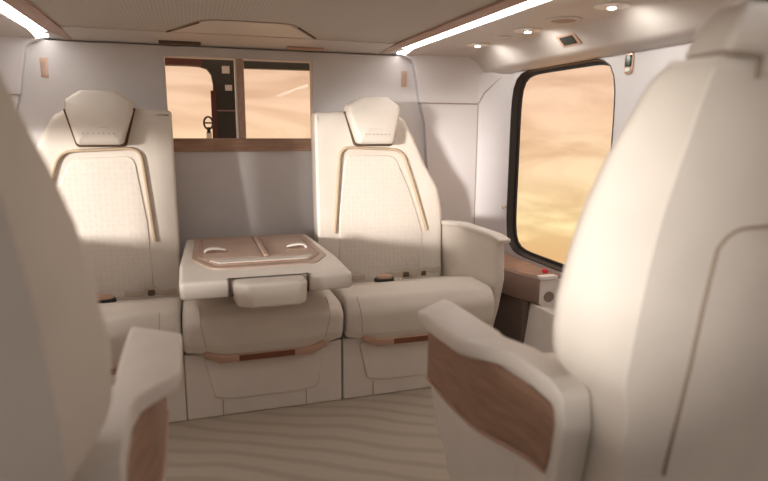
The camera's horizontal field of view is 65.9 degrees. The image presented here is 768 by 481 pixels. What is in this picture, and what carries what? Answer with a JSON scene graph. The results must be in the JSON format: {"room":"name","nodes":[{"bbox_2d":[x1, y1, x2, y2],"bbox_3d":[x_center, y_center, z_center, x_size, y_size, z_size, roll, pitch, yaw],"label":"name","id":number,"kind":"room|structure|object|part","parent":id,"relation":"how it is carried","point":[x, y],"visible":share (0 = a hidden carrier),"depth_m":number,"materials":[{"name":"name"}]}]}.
{"room":"aircraft cabin","nodes":[
{"label":"aircraft cabin","id":0,"kind":"room"},
{"bbox_2d":[18,40,424,263],"bbox_3d":[-0.628,-0.166,2.628,1.810,1.308,0.060,-3,11,-18],"label":"wall","id":1,"kind":"structure","parent":0,"point":[232,193],"depth_m":2.56,"materials":[{"name":"grey fabric"}]},
{"bbox_2d":[11,95,20,108],"bbox_3d":[-1.544,-0.012,2.344,0.298,1.100,0.095,-3,11,-18],"label":"trim","id":2,"kind":"structure","parent":1,"relation":"attached to","point":[16,98],"depth_m":2.25,"materials":[{"name":"white plastic"}]},
{"bbox_2d":[0,12,35,37],"bbox_3d":[-0.965,-0.392,0.368,0.505,0.136,3.820,-3,11,-18],"label":"ceiling panel","id":3,"kind":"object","parent":1,"relation":"attached to","point":[8,26],"depth_m":2.12,"materials":[{"name":"plastic"}]},
{"bbox_2d":[0,36,45,94],"bbox_3d":[-1.551,-0.681,2.215,0.515,0.259,0.095,-3,11,-18],"label":"trim","id":4,"kind":"structure","parent":1,"relation":"attached to","point":[12,49],"depth_m":2.22,"materials":[{"name":"white plastic"}]},
{"bbox_2d":[39,57,48,76],"bbox_3d":[-1.307,-0.666,2.276,0.026,0.073,0.008,-3,11,-18],"label":"light","id":5,"kind":"object","parent":1,"relation":"attached to","point":[43,60],"visible":1,"depth_m":2.27,"materials":[{"name":"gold metal"}]},
{"bbox_2d":[159,40,200,45],"bbox_3d":[-0.811,-0.785,2.352,0.158,0.012,0.025,-3,11,-18],"label":"air slot","id":6,"kind":"object","parent":1,"relation":"attached to","point":[160,41],"visible":1,"depth_m":2.34,"materials":[{"name":"brown plastic"}]},
{"bbox_2d":[43,26,406,55],"bbox_3d":[-0.596,-0.823,2.417,1.810,0.063,0.322,-3,11,-18],"label":"trim","id":7,"kind":"structure","parent":1,"relation":"attached to","point":[80,34],"depth_m":2.35,"materials":[{"name":"plastic"}]},
{"bbox_2d":[173,59,310,151],"bbox_3d":[-0.611,-0.579,2.548,0.606,0.384,0.065,-3,11,-18],"label":"window frame","id":8,"kind":"structure","parent":1,"relation":"in","point":[241,143],"depth_m":2.53,"materials":[{"name":"brown wood"}]},
{"bbox_2d":[287,46,323,50],"bbox_3d":[-0.332,-0.811,2.504,0.155,0.012,0.025,-3,11,-18],"label":"air slot","id":9,"kind":"object","parent":1,"relation":"attached to","point":[288,47],"visible":1,"depth_m":2.49,"materials":[{"name":"orange metal"}]},
{"bbox_2d":[401,71,406,86],"bbox_3d":[0.093,-0.742,2.720,0.026,0.070,0.008,-3,11,-18],"label":"light","id":10,"kind":"object","parent":1,"relation":"attached to","point":[403,73],"visible":1,"depth_m":2.72,"materials":[{"name":"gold metal"}]},
{"bbox_2d":[396,53,483,103],"bbox_3d":[0.310,-0.781,2.805,0.515,0.259,0.095,-3,11,-18],"label":"trim","id":11,"kind":"structure","parent":1,"relation":"attached to","point":[437,79],"depth_m":2.75,"materials":[{"name":"white plastic"}]},
{"bbox_2d":[419,103,477,223],"bbox_3d":[0.295,-0.111,2.928,0.298,1.100,0.095,-3,11,-18],"label":"wall panel","id":12,"kind":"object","parent":1,"relation":"attached to","point":[449,130],"depth_m":2.83,"materials":[{"name":"white plastic"}]},
{"bbox_2d":[421,102,477,104],"bbox_3d":[0.308,-0.643,2.779,0.292,0.004,0.004,-3,11,-18],"label":"trim","id":13,"kind":"structure","parent":1,"relation":"attached to","point":[421,102],"depth_m":2.78,"materials":[{"name":"beige"}]},
{"bbox_2d":[28,0,497,42],"bbox_3d":[0.015,-0.475,0.551,1.260,0.030,3.650,-3,11,-18],"label":"ceiling","id":14,"kind":"structure","parent":0,"point":[386,21],"depth_m":1.84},
{"bbox_2d":[0,0,71,39],"bbox_3d":[-0.671,-0.453,0.467,0.116,0.050,3.845,-3,11,-18],"label":"ceiling light","id":15,"kind":"object","parent":14,"relation":"attached to","point":[23,12],"visible":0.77,"depth_m":1.89,"materials":[{"name":"glowing white plastic"}]},
{"bbox_2d":[0,0,47,37],"bbox_3d":[-0.699,-0.448,0.455,0.054,0.035,3.838,-3,11,-18],"label":"diffuser","id":16,"kind":"object","parent":15,"relation":"attached to","point":[8,9],"depth_m":1.91,"materials":[{"name":"white plastic"}]},
{"bbox_2d":[171,19,298,29],"bbox_3d":[-0.487,-0.756,2.114,0.555,0.004,0.315,-3,11,-18],"label":"trim","id":17,"kind":"structure","parent":14,"relation":"attached to","point":[209,19],"depth_m":1.97,"materials":[{"name":"beige"}]},
{"bbox_2d":[166,21,315,39],"bbox_3d":[-0.491,-0.756,2.122,0.556,0.008,0.298,-3,11,-18],"label":"ceiling hatch","id":18,"kind":"object","parent":14,"relation":"attached to","point":[212,27],"visible":0.97,"depth_m":2.12,"materials":[{"name":"plastic"}]},
{"bbox_2d":[379,0,549,53],"bbox_3d":[0.622,-0.523,0.877,0.116,0.050,3.845,-3,11,-18],"label":"ceiling light","id":19,"kind":"object","parent":14,"relation":"attached to","point":[498,9],"visible":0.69,"depth_m":1.93,"materials":[{"name":"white light-emitting plastic diffuser"}]},
{"bbox_2d":[165,387,449,480],"bbox_3d":[-0.051,0.833,0.981,2.530,0.040,4.070,-3,11,-18],"label":"floor","id":20,"kind":"structure","parent":0,"point":[394,436],"depth_m":1.87,"materials":[{"name":"carpet"}]},
{"bbox_2d":[0,73,182,480],"bbox_3d":[-0.630,0.267,0.789,0.682,1.137,0.663,-3,11,-18],"label":"seat","id":21,"kind":"object","parent":20,"relation":"on","point":[63,417],"visible":1,"depth_m":0.59,"materials":[{"name":"beige leather"}]},
{"bbox_3d":[-0.567,0.170,0.573,0.542,0.727,0.232,-3,11,-18],"label":"backrest","id":22,"kind":"part","parent":21,"relation":"part of","materials":[{"name":"beige leather"}]},
{"bbox_3d":[-0.388,0.418,0.962,0.055,0.377,0.456,-2,11,-12],"label":"armrest","id":23,"kind":"part","parent":21,"relation":"part of","materials":[{"name":"wood"}]},
{"bbox_2d":[37,90,186,422],"bbox_3d":[-1.069,0.032,2.092,0.655,1.112,0.728,-3,11,-18],"label":"seat","id":24,"kind":"object","parent":20,"relation":"on","point":[111,162],"visible":0.48,"depth_m":2.22,"materials":[{"name":"leather"}]},
{"bbox_3d":[-1.109,-0.115,2.301,0.583,0.782,0.260,-3,11,-18],"label":"backrest","id":25,"kind":"part","parent":24,"relation":"part of","materials":[{"name":"beige leather"}]},
{"bbox_2d":[97,287,176,302],"bbox_3d":[-1.047,0.207,2.172,0.543,0.038,0.111,-3,11,-18],"label":"belt","id":26,"kind":"object","parent":24,"relation":"on","point":[151,291],"visible":0.48,"depth_m":2.23,"materials":[{"name":"brown"}]},
{"bbox_2d":[99,296,182,366],"bbox_3d":[-1.016,0.291,2.054,0.600,0.167,0.519,-3,11,-18],"label":"cushion","id":27,"kind":"object","parent":24,"relation":"on","point":[164,313],"depth_m":1.91,"materials":[{"name":"beige leather"}]},
{"bbox_2d":[179,234,351,419],"bbox_3d":[-0.457,0.297,2.191,0.540,0.560,0.827,-3,11,-18],"label":"seat","id":28,"kind":"object","parent":20,"relation":"on","point":[262,322],"visible":1,"depth_m":2.01,"materials":[{"name":"leather"}]},
{"bbox_3d":[-0.606,0.043,2.133,0.084,0.004,0.055,-3,11,-18],"label":"latch plate","id":29,"kind":"part","parent":28,"relation":"part of","materials":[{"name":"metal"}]},
{"bbox_3d":[-0.578,0.028,2.225,0.198,0.007,0.375,-3,11,-18],"label":"tray lid","id":30,"kind":"part","parent":28,"relation":"part of","materials":[{"name":"brown wood"}]},
{"bbox_2d":[182,289,342,354],"bbox_3d":[-0.470,0.256,2.223,0.536,0.179,0.526,-3,11,-18],"label":"cushion","id":31,"kind":"object","parent":28,"relation":"on","point":[213,326],"depth_m":1.99,"materials":[{"name":"beige leather"}]},
{"bbox_3d":[-0.408,0.465,2.068,0.411,0.153,0.010,-3,11,-18],"label":"panel","id":32,"kind":"part","parent":28,"relation":"part of","materials":[{"name":"leather"}]},
{"bbox_3d":[-0.463,0.075,2.172,0.540,0.056,0.740,-3,11,-18],"label":"folded backrest","id":33,"kind":"part","parent":28,"relation":"part of","materials":[{"name":"leather"}]},
{"bbox_3d":[-0.382,0.018,2.287,0.162,0.007,0.375,-3,11,-18],"label":"tray lid","id":34,"kind":"part","parent":28,"relation":"part of","materials":[{"name":"brown wood"}]},
{"bbox_3d":[-0.330,0.028,2.220,0.084,0.004,0.055,-3,11,-18],"label":"latch plate","id":35,"kind":"part","parent":28,"relation":"part of","materials":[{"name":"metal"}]},
{"bbox_2d":[311,97,510,398],"bbox_3d":[0.066,-0.029,2.452,0.638,1.112,0.728,-3,11,-18],"label":"seat","id":36,"kind":"object","parent":20,"relation":"on","point":[377,210],"visible":0.85,"depth_m":2.47,"materials":[{"name":"leather"}]},
{"bbox_3d":[-0.036,-0.172,2.642,0.566,0.782,0.260,-3,11,-18],"label":"backrest","id":37,"kind":"part","parent":36,"relation":"part of","materials":[{"name":"beige leather"}]},
{"bbox_3d":[0.123,0.436,2.236,0.446,0.153,0.010,-3,11,-18],"label":"panel","id":38,"kind":"part","parent":36,"relation":"part of","materials":[{"name":"leather"}]},
{"bbox_2d":[352,266,441,281],"bbox_3d":[0.011,0.150,2.508,0.543,0.038,0.111,-3,11,-18],"label":"belt","id":39,"kind":"object","parent":36,"relation":"on","point":[386,277],"visible":0.74,"depth_m":2.55,"materials":[{"name":"brown"}]},
{"bbox_2d":[329,276,494,338],"bbox_3d":[0.071,0.232,2.399,0.584,0.167,0.519,-3,11,-18],"label":"cushion","id":40,"kind":"object","parent":36,"relation":"on","point":[371,309],"depth_m":2.17,"materials":[{"name":"beige leather"}]},
{"bbox_3d":[0.358,0.140,2.489,0.034,0.408,0.495,-4,11,-21],"label":"armrest","id":41,"kind":"part","parent":36,"relation":"part of","materials":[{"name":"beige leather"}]},
{"bbox_2d":[493,253,561,352],"bbox_3d":[0.630,0.331,2.468,0.176,0.405,1.112,-3,11,-18],"label":"console","id":42,"kind":"object","parent":20,"relation":"on","point":[524,282],"visible":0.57,"depth_m":2.44,"materials":[{"name":"brown wood"}]},
{"bbox_3d":[0.502,0.337,2.728,0.030,0.274,0.550,-3,11,-18],"label":"panel","id":43,"kind":"part","parent":42,"relation":"part of","materials":[{"name":"brown fabric"}]},
{"bbox_3d":[0.677,0.219,2.399,0.107,0.126,0.008,-3,11,-18],"label":"panel","id":44,"kind":"part","parent":42,"relation":"part of","materials":[{"name":"plastic"}]},
{"bbox_2d":[417,0,767,480],"bbox_3d":[0.474,0.207,1.139,0.682,1.137,0.663,-3,11,-18],"label":"seat","id":45,"kind":"object","parent":20,"relation":"on","point":[657,368],"visible":1,"depth_m":0.83,"materials":[{"name":"beige leather"}]},
{"bbox_3d":[0.193,0.386,1.146,0.055,0.377,0.456,-4,12,-23],"label":"armrest","id":46,"kind":"part","parent":45,"relation":"part of","materials":[{"name":"leather"}]},
{"bbox_2d":[434,352,564,480],"bbox_3d":[0.450,0.402,1.247,0.546,0.194,0.514,-3,11,-18],"label":"armrest","id":47,"kind":"object","parent":45,"relation":"on","point":[520,461],"depth_m":1.02,"materials":[{"name":"beige leather"}]},
{"bbox_3d":[0.538,0.111,0.923,0.542,0.727,0.232,-3,11,-18],"label":"backrest","id":48,"kind":"part","parent":45,"relation":"part of","materials":[{"name":"beige leather"}]},
{"bbox_2d":[475,42,690,313],"bbox_3d":[1.095,0.153,1.153,0.165,1.245,3.830,-3,11,-18],"label":"wall","id":49,"kind":"structure","parent":0,"point":[494,114],"depth_m":2.79,"materials":[{"name":"white plastic"}]},
{"bbox_2d":[466,43,489,46],"bbox_3d":[0.392,-0.816,2.481,0.100,0.010,0.100,-3,11,-18],"label":"spotlight","id":50,"kind":"object","parent":49,"relation":"attached to","point":[470,44],"visible":1,"depth_m":2.47,"materials":[{"name":"gold plastic"}]},
{"bbox_2d":[474,79,498,224],"bbox_3d":[0.505,-0.183,2.885,0.134,1.219,0.009,5,12,25],"label":"trim","id":51,"kind":"structure","parent":49,"relation":"attached to","point":[498,79],"depth_m":2.86,"materials":[{"name":"beige plastic"}]},
{"bbox_2d":[495,36,512,38],"bbox_3d":[0.461,-0.778,2.270,0.068,0.004,0.068,-3,11,-18],"label":"ceiling cover","id":52,"kind":"structure","parent":49,"relation":"attached to","point":[496,37],"depth_m":2.26,"materials":[{"name":"plastic"}]},
{"bbox_2d":[514,28,541,32],"bbox_3d":[0.513,-0.745,2.112,0.100,0.010,0.100,-3,11,-18],"label":"spotlight","id":53,"kind":"object","parent":49,"relation":"attached to","point":[520,30],"visible":1,"depth_m":2.10,"materials":[{"name":"gold plastic"}]},
{"bbox_2d":[506,59,614,271],"bbox_3d":[0.716,-0.299,2.458,0.044,0.834,0.720,-3,11,-18],"label":"window frame","id":54,"kind":"structure","parent":49,"relation":"in","point":[518,91],"depth_m":2.74,"materials":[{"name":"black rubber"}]},
{"bbox_2d":[545,16,581,23],"bbox_3d":[0.579,-0.709,1.911,0.116,0.007,0.116,-3,11,-18],"label":"air nozzle","id":55,"kind":"object","parent":49,"relation":"attached to","point":[567,19],"visible":1,"depth_m":1.89,"materials":[{"name":"plastic"}]},
{"bbox_2d":[556,33,581,46],"bbox_3d":[0.658,-0.715,2.111,0.038,0.037,0.110,-3,11,-18],"label":"switch plate","id":56,"kind":"object","parent":49,"relation":"attached to","point":[570,39],"visible":1,"depth_m":2.10,"materials":[{"name":"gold metal"}]},
{"bbox_3d":[0.656,-0.713,2.111,0.026,0.026,0.076,-3,11,-18],"label":"dark plate","id":57,"kind":"part","parent":56,"relation":"part of","materials":[{"name":"black plastic"}]},
{"bbox_2d":[406,0,740,73],"bbox_3d":[0.924,-0.494,0.968,0.505,0.136,3.820,-3,11,-18],"label":"ceiling panel","id":58,"kind":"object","parent":49,"relation":"attached to","point":[646,24],"depth_m":1.95,"materials":[{"name":"plastic"}]},
{"bbox_2d":[594,2,630,9],"bbox_3d":[0.651,-0.665,1.691,0.100,0.010,0.100,-3,11,-18],"label":"spotlight","id":59,"kind":"object","parent":49,"relation":"attached to","point":[611,5],"visible":1,"depth_m":1.68,"materials":[{"name":"gold plastic"}]},
{"bbox_2d":[624,52,633,74],"bbox_3d":[0.822,-0.595,1.991,0.011,0.073,0.042,-3,11,-18],"label":"wall sensor","id":60,"kind":"object","parent":49,"relation":"attached to","point":[629,58],"visible":1,"depth_m":1.98,"materials":[{"name":"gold metal"}]},
{"bbox_3d":[-0.736,0.408,3.216,1.700,0.040,0.680,-3,11,-18],"label":"trim","id":61,"kind":"structure","parent":0,"visible":0},
{"bbox_2d":[203,116,213,137],"bbox_3d":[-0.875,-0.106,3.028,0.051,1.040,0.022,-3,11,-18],"label":"wheel","id":62,"kind":"object","parent":61,"relation":"on","point":[208,133],"visible":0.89,"depth_m":2.94,"materials":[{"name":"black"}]},
{"bbox_3d":[-0.874,-0.069,3.037,0.026,0.962,0.020,-3,11,-18],"label":"post","id":63,"kind":"part","parent":62,"relation":"part of","materials":[{"name":"white plastic"}]},
{"bbox_2d":[165,58,309,137],"bbox_3d":[-0.749,-0.334,3.129,1.100,1.450,0.090,-3,11,-18],"label":"frame","id":64,"kind":"object","parent":61,"relation":"on","point":[223,111],"visible":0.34,"depth_m":3.01,"materials":[{"name":"black plastic"}]}
]}

